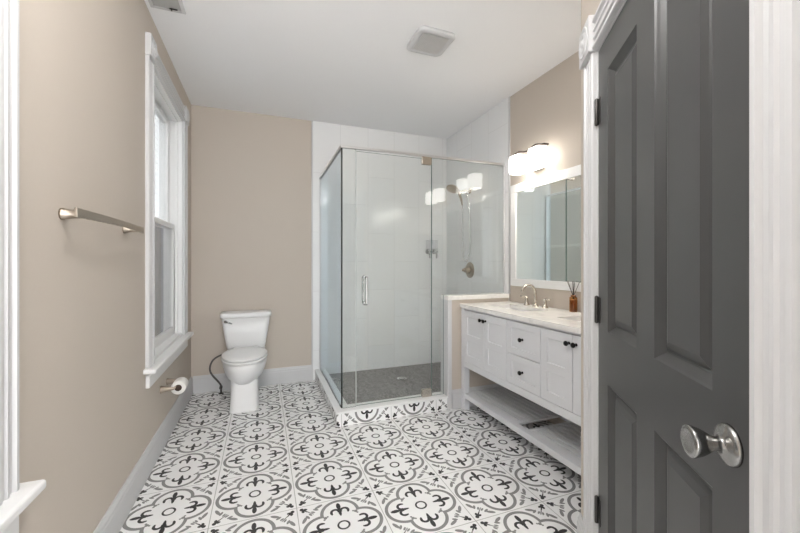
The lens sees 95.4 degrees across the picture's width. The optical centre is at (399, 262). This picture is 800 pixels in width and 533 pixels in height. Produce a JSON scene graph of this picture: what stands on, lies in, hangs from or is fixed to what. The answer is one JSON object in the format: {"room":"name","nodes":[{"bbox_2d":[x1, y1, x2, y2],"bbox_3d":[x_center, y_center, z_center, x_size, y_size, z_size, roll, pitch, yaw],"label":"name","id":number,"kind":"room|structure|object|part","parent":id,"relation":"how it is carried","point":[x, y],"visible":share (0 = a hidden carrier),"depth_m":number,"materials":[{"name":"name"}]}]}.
{"room":"bathroom","nodes":[
{"label":"bathroom","id":0,"kind":"room"},
{"bbox_2d":[19,0,190,532],"bbox_3d":[-1.145,-0.128,1.069,0.160,2.656,4.810,0,0,-21],"label":"wall","id":1,"kind":"structure","parent":0,"point":[88,415],"depth_m":1.34,"materials":[{"name":"beige paint"}]},
{"bbox_2d":[0,0,45,532],"bbox_3d":[-0.860,-0.293,0.402,0.220,1.996,1.200,0,0,-21],"label":"window","id":2,"kind":"structure","parent":1,"relation":"in","point":[15,496],"depth_m":0.91,"materials":[{"name":"white paint"}]},
{"bbox_3d":[-0.984,-0.288,0.897,0.020,1.756,0.112,0,0,-21],"label":"casing","id":3,"kind":"part","parent":2,"relation":"part of","materials":[{"name":"white paint"}]},
{"bbox_2d":[58,207,143,233],"bbox_3d":[-1.166,-0.160,1.468,0.082,0.040,0.690,0,0,-21],"label":"towel bar","id":4,"kind":"object","parent":1,"relation":"attached to","point":[77,213],"visible":1,"depth_m":1.26,"materials":[{"name":"silver metal"}]},
{"bbox_3d":[-1.072,-0.160,1.198,0.068,0.040,0.040,0,0,-21],"label":"post","id":5,"kind":"part","parent":4,"relation":"part of","materials":[{"name":"silver metal"}]},
{"bbox_3d":[-1.273,-0.160,1.732,0.068,0.040,0.040,0,0,-21],"label":"post","id":6,"kind":"part","parent":4,"relation":"part of","materials":[{"name":"silver metal"}]},
{"bbox_2d":[93,376,192,532],"bbox_3d":[-1.062,1.121,1.100,0.016,0.157,4.810,0,0,-21],"label":"baseboard","id":7,"kind":"structure","parent":1,"relation":"attached to","point":[114,518],"depth_m":1.92,"materials":[{"name":"white paint"}]},
{"bbox_2d":[160,378,175,393],"bbox_3d":[-1.532,0.815,2.436,0.082,0.048,0.218,0,0,-21],"label":"toilet paper holder","id":8,"kind":"object","parent":1,"relation":"attached to","point":[163,389],"visible":0.74,"depth_m":2.35,"materials":[{"name":"silver metal"}]},
{"bbox_3d":[-1.502,0.815,2.356,0.082,0.048,0.048,0,0,-21],"label":"post","id":9,"kind":"part","parent":8,"relation":"part of","materials":[{"name":"silver metal"}]},
{"bbox_3d":[-1.562,0.815,2.515,0.082,0.048,0.048,0,0,-21],"label":"post","id":10,"kind":"part","parent":8,"relation":"part of","materials":[{"name":"silver metal"}]},
{"bbox_2d":[171,377,188,394],"bbox_3d":[-1.484,0.826,2.454,0.088,0.088,0.102,0,0,-21],"label":"toilet paper roll","id":11,"kind":"object","parent":8,"relation":"hanging from","point":[181,383],"visible":0.94,"depth_m":2.41,"materials":[{"name":"white paper"}]},
{"bbox_2d":[143,32,193,388],"bbox_3d":[-1.670,-0.293,2.544,0.220,1.996,1.200,0,0,-21],"label":"window","id":12,"kind":"structure","parent":1,"relation":"in","point":[167,335],"depth_m":2.84,"materials":[{"name":"white paint"}]},
{"bbox_3d":[-1.435,-0.288,2.091,0.020,1.756,0.112,0,0,-21],"label":"casing","id":13,"kind":"part","parent":12,"relation":"part of","materials":[{"name":"white paint"}]},
{"bbox_3d":[-1.722,-0.711,2.524,0.032,0.882,0.874,0,0,-21],"label":"sash","id":14,"kind":"part","parent":12,"relation":"part of","materials":[{"name":"white paint"}]},
{"bbox_3d":[-1.687,0.130,2.537,0.032,0.880,0.874,0,0,-21],"label":"sash","id":15,"kind":"part","parent":12,"relation":"part of","materials":[{"name":"white paint"}]},
{"bbox_3d":[-1.614,-1.222,2.565,0.020,0.112,0.902,0,0,-21],"label":"head casing","id":16,"kind":"part","parent":12,"relation":"part of","materials":[{"name":"white paint"}]},
{"bbox_3d":[-1.793,-0.288,3.039,0.020,1.756,0.112,0,0,-21],"label":"casing","id":17,"kind":"part","parent":12,"relation":"part of","materials":[{"name":"white paint"}]},
{"bbox_2d":[191,105,446,379],"bbox_3d":[-0.704,-0.128,3.867,2.963,2.656,0.128,0,0,-21],"label":"wall","id":18,"kind":"structure","parent":0,"point":[387,198],"depth_m":3.74,"materials":[{"name":"beige paint"}]},
{"bbox_2d":[193,365,311,393],"bbox_3d":[-1.404,1.121,3.534,1.067,0.157,0.016,0,0,-21],"label":"baseboard","id":19,"kind":"structure","parent":18,"relation":"attached to","point":[203,383],"depth_m":3.56,"materials":[{"name":"white paint"}]},
{"bbox_2d":[311,121,312,379],"bbox_3d":[-0.899,-0.128,3.728,0.015,2.656,0.011,0,0,-21],"label":"trim","id":20,"kind":"structure","parent":18,"relation":"attached to","point":[311,121],"depth_m":3.72,"materials":[{"name":"white paint"}]},
{"bbox_2d":[425,249,437,257],"bbox_3d":[0.367,-0.156,4.162,0.150,0.208,0.077,0,0,-21],"label":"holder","id":21,"kind":"object","parent":18,"relation":"attached to","point":[428,251],"visible":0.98,"depth_m":4.15,"materials":[{"name":"silver metal"}]},
{"bbox_2d":[119,380,580,532],"bbox_3d":[0.162,1.250,1.574,2.963,0.100,5.030,0,0,-21],"label":"floor","id":22,"kind":"structure","parent":0,"point":[285,465],"depth_m":2.05,"materials":[{"name":"tile"}]},
{"bbox_2d":[209,310,270,413],"bbox_3d":[-1.393,0.827,3.156,0.533,0.747,0.716,0,0,-21],"label":"toilet","id":23,"kind":"object","parent":22,"relation":"on","point":[245,331],"visible":1,"depth_m":3.06,"materials":[{"name":"white ceramic"}]},
{"bbox_3d":[-1.314,0.777,3.082,0.360,0.050,0.516,0,0,-21],"label":"seat lid","id":24,"kind":"part","parent":23,"relation":"part of","materials":[{"name":"white plastic"}]},
{"bbox_3d":[-1.308,0.790,3.067,0.362,0.020,0.488,0,0,-21],"label":"seat","id":25,"kind":"part","parent":23,"relation":"part of","materials":[{"name":"white plastic"}]},
{"bbox_3d":[-1.437,0.475,3.407,0.438,0.045,0.216,0,0,-21],"label":"tank lid","id":26,"kind":"part","parent":23,"relation":"part of","materials":[{"name":"white ceramic"}]},
{"bbox_3d":[-1.438,0.650,3.409,0.412,0.310,0.194,0,0,-21],"label":"tank","id":27,"kind":"part","parent":23,"relation":"part of","materials":[{"name":"white ceramic"}]},
{"bbox_2d":[315,362,447,426],"bbox_3d":[0.040,1.145,3.464,1.520,0.109,1.168,0,0,-21],"label":"shower tray","id":28,"kind":"object","parent":22,"relation":"on","point":[372,386],"visible":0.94,"depth_m":3.20,"materials":[{"name":"tile"}]},
{"bbox_2d":[319,145,504,407],"bbox_3d":[0.061,0.103,3.467,1.474,1.976,1.152,0,0,-21],"label":"shower enclosure","id":29,"kind":"object","parent":28,"relation":"on","point":[426,159],"visible":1,"depth_m":2.97,"materials":[{"name":"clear glass"}]},
{"bbox_3d":[-0.630,0.113,3.243,0.010,1.956,1.083,0,0,-21],"label":"panel","id":30,"kind":"part","parent":29,"relation":"part of","materials":[{"name":"clear glass"}]},
{"bbox_3d":[-0.384,0.113,2.752,0.101,1.956,0.010,0,0,-21],"label":"corner panel","id":31,"kind":"part","parent":29,"relation":"part of","materials":[{"name":"clear glass"}]},
{"bbox_3d":[-0.270,0.208,2.795,0.028,0.233,0.129,0,0,-21],"label":"door handle","id":32,"kind":"part","parent":29,"relation":"part of","materials":[{"name":"silver metal"}]},
{"bbox_3d":[-0.038,0.117,2.883,0.631,1.936,0.010,0,0,-21],"label":"glass door","id":33,"kind":"part","parent":29,"relation":"part of","materials":[{"name":"clear glass"}]},
{"bbox_3d":[0.051,-0.875,3.492,1.474,0.020,1.100,0,0,-21],"label":"header rail","id":34,"kind":"part","parent":29,"relation":"part of","materials":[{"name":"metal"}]},
{"bbox_3d":[0.596,0.113,3.123,0.716,1.956,0.010,0,0,-21],"label":"fixed panel","id":35,"kind":"part","parent":29,"relation":"part of","materials":[{"name":"clear glass"}]},
{"bbox_2d":[461,308,580,474],"bbox_3d":[0.981,0.782,2.404,0.516,0.835,1.472,0,0,-21],"label":"vanity cabinet","id":36,"kind":"object","parent":22,"relation":"on","point":[537,367],"visible":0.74,"depth_m":2.33,"materials":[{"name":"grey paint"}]},
{"bbox_3d":[0.538,0.782,2.997,0.050,0.835,0.050,0,0,-21],"label":"leg","id":37,"kind":"part","parent":36,"relation":"part of","materials":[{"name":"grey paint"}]},
{"bbox_3d":[0.581,0.588,2.844,0.018,0.412,0.283,0,0,-21],"label":"door","id":38,"kind":"part","parent":36,"relation":"part of","materials":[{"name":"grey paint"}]},
{"bbox_3d":[0.680,0.588,2.583,0.018,0.412,0.266,0,0,-21],"label":"door","id":39,"kind":"part","parent":36,"relation":"part of","materials":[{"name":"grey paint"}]},
{"bbox_2d":[460,301,580,333],"bbox_3d":[0.990,0.349,2.405,0.504,0.030,1.475,0,0,-21],"label":"countertop","id":40,"kind":"structure","parent":36,"relation":"on","point":[566,320],"depth_m":2.41,"materials":[{"name":"stone"}]},
{"bbox_2d":[520,284,550,307],"bbox_3d":[0.989,0.246,2.779,0.163,0.176,0.331,0,0,-21],"label":"faucet","id":41,"kind":"object","parent":40,"relation":"on","point":[535,304],"visible":1,"depth_m":2.79,"materials":[{"name":"silver metal"}]},
{"bbox_3d":[1.000,0.298,2.913,0.048,0.073,0.090,0,0,-21],"label":"handle","id":42,"kind":"part","parent":41,"relation":"part of","materials":[{"name":"silver metal"}]},
{"bbox_3d":[0.989,0.246,2.779,0.163,0.176,0.048,0,0,-21],"label":"spout","id":43,"kind":"part","parent":41,"relation":"part of","materials":[{"name":"silver metal"}]},
{"bbox_3d":[1.085,0.298,2.687,0.048,0.073,0.090,0,0,-21],"label":"handle","id":44,"kind":"part","parent":41,"relation":"part of","materials":[{"name":"silver metal"}]},
{"bbox_2d":[567,281,579,311],"bbox_3d":[1.180,0.229,2.482,0.046,0.211,0.094,0,0,-21],"label":"reed diffuser","id":45,"kind":"object","parent":40,"relation":"on","point":[573,303],"visible":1,"depth_m":2.47,"materials":[{"name":"orange glass"}]},
{"bbox_3d":[0.992,1.082,2.408,0.474,0.040,1.448,0,0,-21],"label":"shelf frame","id":46,"kind":"part","parent":36,"relation":"part of","materials":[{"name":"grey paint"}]},
{"bbox_3d":[0.784,0.697,2.308,0.018,0.194,0.315,0,0,-21],"label":"drawer","id":47,"kind":"part","parent":36,"relation":"part of","materials":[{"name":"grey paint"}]},
{"bbox_3d":[0.784,0.489,2.308,0.018,0.214,0.315,0,0,-21],"label":"drawer","id":48,"kind":"part","parent":36,"relation":"part of","materials":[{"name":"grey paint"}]},
{"bbox_3d":[0.883,0.588,2.047,0.018,0.412,0.235,0,0,-21],"label":"door","id":49,"kind":"part","parent":36,"relation":"part of","materials":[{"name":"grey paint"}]},
{"bbox_3d":[0.910,0.430,1.904,0.031,0.029,0.029,0,0,-21],"label":"knob","id":50,"kind":"part","parent":36,"relation":"part of","materials":[{"name":"black metal"}]},
{"bbox_3d":[0.970,0.588,1.815,0.018,0.412,0.253,0,0,-21],"label":"door","id":51,"kind":"part","parent":36,"relation":"part of","materials":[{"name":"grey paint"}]},
{"bbox_2d":[144,0,580,138],"bbox_3d":[0.162,-1.506,1.574,2.963,0.100,5.030,0,0,-21],"label":"ceiling","id":52,"kind":"structure","parent":0,"point":[342,62],"depth_m":2.57,"materials":[{"name":"white paint"}]},
{"bbox_2d":[148,0,185,14],"bbox_3d":[-1.270,-1.444,1.936,0.176,0.024,0.330,0,0,-21],"label":"ceiling vent","id":53,"kind":"object","parent":52,"relation":"in","point":[177,6],"visible":1,"depth_m":2.05,"materials":[{"name":"white paint"}]},
{"bbox_2d":[407,25,454,56],"bbox_3d":[0.200,-1.444,2.385,0.260,0.024,0.260,0,0,-21],"label":"exhaust fan","id":54,"kind":"object","parent":52,"relation":"attached to","point":[430,41],"visible":1,"depth_m":2.35,"materials":[{"name":"white paint"}]},
{"bbox_2d":[413,33,448,53],"bbox_3d":[0.200,-1.434,2.385,0.176,0.005,0.182,0,0,-21],"label":"grille","id":55,"kind":"object","parent":54,"relation":"attached to","point":[425,43],"depth_m":2.37,"materials":[{"name":"grey plastic"}]},
{"bbox_2d":[452,298,508,389],"bbox_3d":[0.654,0.752,3.142,0.597,0.895,0.115,0,0,-21],"label":"wall","id":56,"kind":"structure","parent":0,"point":[475,379],"depth_m":3.02,"materials":[{"name":"beige paint"}]},
{"bbox_2d":[441,299,451,409],"bbox_3d":[0.385,0.752,3.034,0.038,0.895,0.127,0,0,-21],"label":"trim","id":57,"kind":"structure","parent":56,"relation":"attached to","point":[447,303],"depth_m":2.98,"materials":[{"name":"white paint"}]},
{"bbox_2d":[440,293,508,299],"bbox_3d":[0.650,0.287,3.139,0.607,0.035,0.137,0,0,-21],"label":"cap","id":58,"kind":"object","parent":56,"relation":"on","point":[478,295],"visible":1,"depth_m":3.08,"materials":[{"name":"stone"}]},
{"bbox_2d":[452,384,502,409],"bbox_3d":[0.696,1.121,3.087,0.575,0.157,0.016,0,0,-21],"label":"baseboard","id":59,"kind":"structure","parent":56,"relation":"attached to","point":[456,393],"depth_m":3.00,"materials":[{"name":"white paint"}]},
{"bbox_2d":[447,51,580,423],"bbox_3d":[1.073,-0.128,3.060,0.128,2.656,2.656,0,0,-21],"label":"wall","id":60,"kind":"structure","parent":0,"point":[485,138],"depth_m":3.30,"materials":[{"name":"beige paint"}]},
{"bbox_2d":[446,184,471,261],"bbox_3d":[0.606,-0.400,3.730,0.272,0.782,0.131,0,0,-21],"label":"shower","id":61,"kind":"object","parent":60,"relation":"attached to","point":[451,188],"visible":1,"depth_m":3.74,"materials":[{"name":"silver metal"}]},
{"bbox_3d":[0.667,-0.747,3.766,0.132,0.066,0.060,0,0,-21],"label":"shower arm","id":62,"kind":"part","parent":61,"relation":"part of","materials":[{"name":"silver metal"}]},
{"bbox_2d":[462,262,473,277],"bbox_3d":[0.685,0.073,3.773,0.094,0.166,0.166,0,0,-21],"label":"shower valve","id":63,"kind":"object","parent":60,"relation":"attached to","point":[469,269],"visible":1,"depth_m":3.75,"materials":[{"name":"silver metal"}]},
{"bbox_3d":[0.686,0.073,3.751,0.080,0.068,0.111,0,0,-21],"label":"lever","id":64,"kind":"part","parent":63,"relation":"part of","materials":[{"name":"silver metal"}]},
{"bbox_3d":[0.721,0.073,3.787,0.016,0.166,0.166,0,0,-21],"label":"valve plate","id":65,"kind":"part","parent":63,"relation":"part of","materials":[{"name":"silver metal"}]},
{"bbox_2d":[508,96,509,292],"bbox_3d":[0.959,-0.596,3.189,0.011,1.721,0.012,0,0,-21],"label":"trim","id":66,"kind":"structure","parent":60,"relation":"attached to","point":[509,96],"depth_m":3.19,"materials":[{"name":"white paint"}]},
{"bbox_2d":[509,143,548,174],"bbox_3d":[1.015,-0.802,2.821,0.166,0.170,0.390,0,0,-21],"label":"vanity light","id":67,"kind":"object","parent":60,"relation":"attached to","point":[537,153],"visible":1,"depth_m":2.75,"materials":[{"name":"white glass"}]},
{"bbox_3d":[0.946,-0.786,2.916,0.104,0.138,0.120,0,0,-21],"label":"lamp shade","id":68,"kind":"part","parent":67,"relation":"part of","materials":[{"name":"white glass"}]},
{"bbox_3d":[1.026,-0.786,2.705,0.104,0.138,0.120,0,0,-21],"label":"lamp shade","id":69,"kind":"part","parent":67,"relation":"part of","materials":[{"name":"white glass"}]},
{"bbox_2d":[510,164,580,291],"bbox_3d":[1.209,-0.235,2.510,0.022,0.861,1.380,0,0,-21],"label":"wall mirror","id":70,"kind":"object","parent":60,"relation":"attached to","point":[545,211],"visible":0.49,"depth_m":2.75,"materials":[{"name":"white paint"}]},
{"bbox_2d":[581,0,600,515],"bbox_3d":[0.679,-0.128,0.914,0.120,2.656,1.216,0,0,13],"label":"wall","id":71,"kind":"structure","parent":0,"point":[588,7],"depth_m":1.50,"materials":[{"name":"beige paint"}]},
{"bbox_2d":[577,513,582,532],"bbox_3d":[0.737,1.121,1.470,0.016,0.157,0.106,0,0,13],"label":"baseboard","id":72,"kind":"structure","parent":71,"relation":"attached to","point":[580,517],"depth_m":1.49,"materials":[{"name":"white paint"}]},
{"bbox_2d":[579,0,799,532],"bbox_3d":[0.647,0.157,0.910,0.181,2.086,1.032,0,0,13],"label":"door","id":73,"kind":"structure","parent":71,"relation":"in","point":[691,108],"depth_m":0.72,"materials":[{"name":"grey paint"}]},
{"bbox_3d":[0.709,0.221,1.359,0.020,1.958,0.112,0,0,13],"label":"casing","id":74,"kind":"part","parent":73,"relation":"part of","materials":[{"name":"white paint"}]},
{"bbox_3d":[0.609,-0.814,0.919,0.020,0.112,0.790,0,0,13],"label":"head casing","id":75,"kind":"part","parent":73,"relation":"part of","materials":[{"name":"white paint"}]},
{"bbox_3d":[0.518,0.302,0.611,0.061,0.068,0.068,0,0,13],"label":"knob","id":76,"kind":"part","parent":73,"relation":"part of","materials":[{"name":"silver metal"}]},
{"bbox_3d":[0.509,0.221,0.479,0.020,1.958,0.112,0,0,13],"label":"casing","id":77,"kind":"part","parent":73,"relation":"part of","materials":[{"name":"white paint"}]},
{"bbox_3d":[-3.470,1.925,5.102,1.317,0.050,20.000,0,0,-21],"label":"ground","id":78,"kind":"structure","parent":0,"visible":0},
{"bbox_2d":[155,114,158,217],"bbox_3d":[-4.079,-1.330,4.872,0.016,8.060,20.000,0,0,-21],"label":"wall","id":79,"kind":"structure","parent":78,"relation":"on","point":[156,117],"depth_m":7.70,"materials":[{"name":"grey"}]}
]}

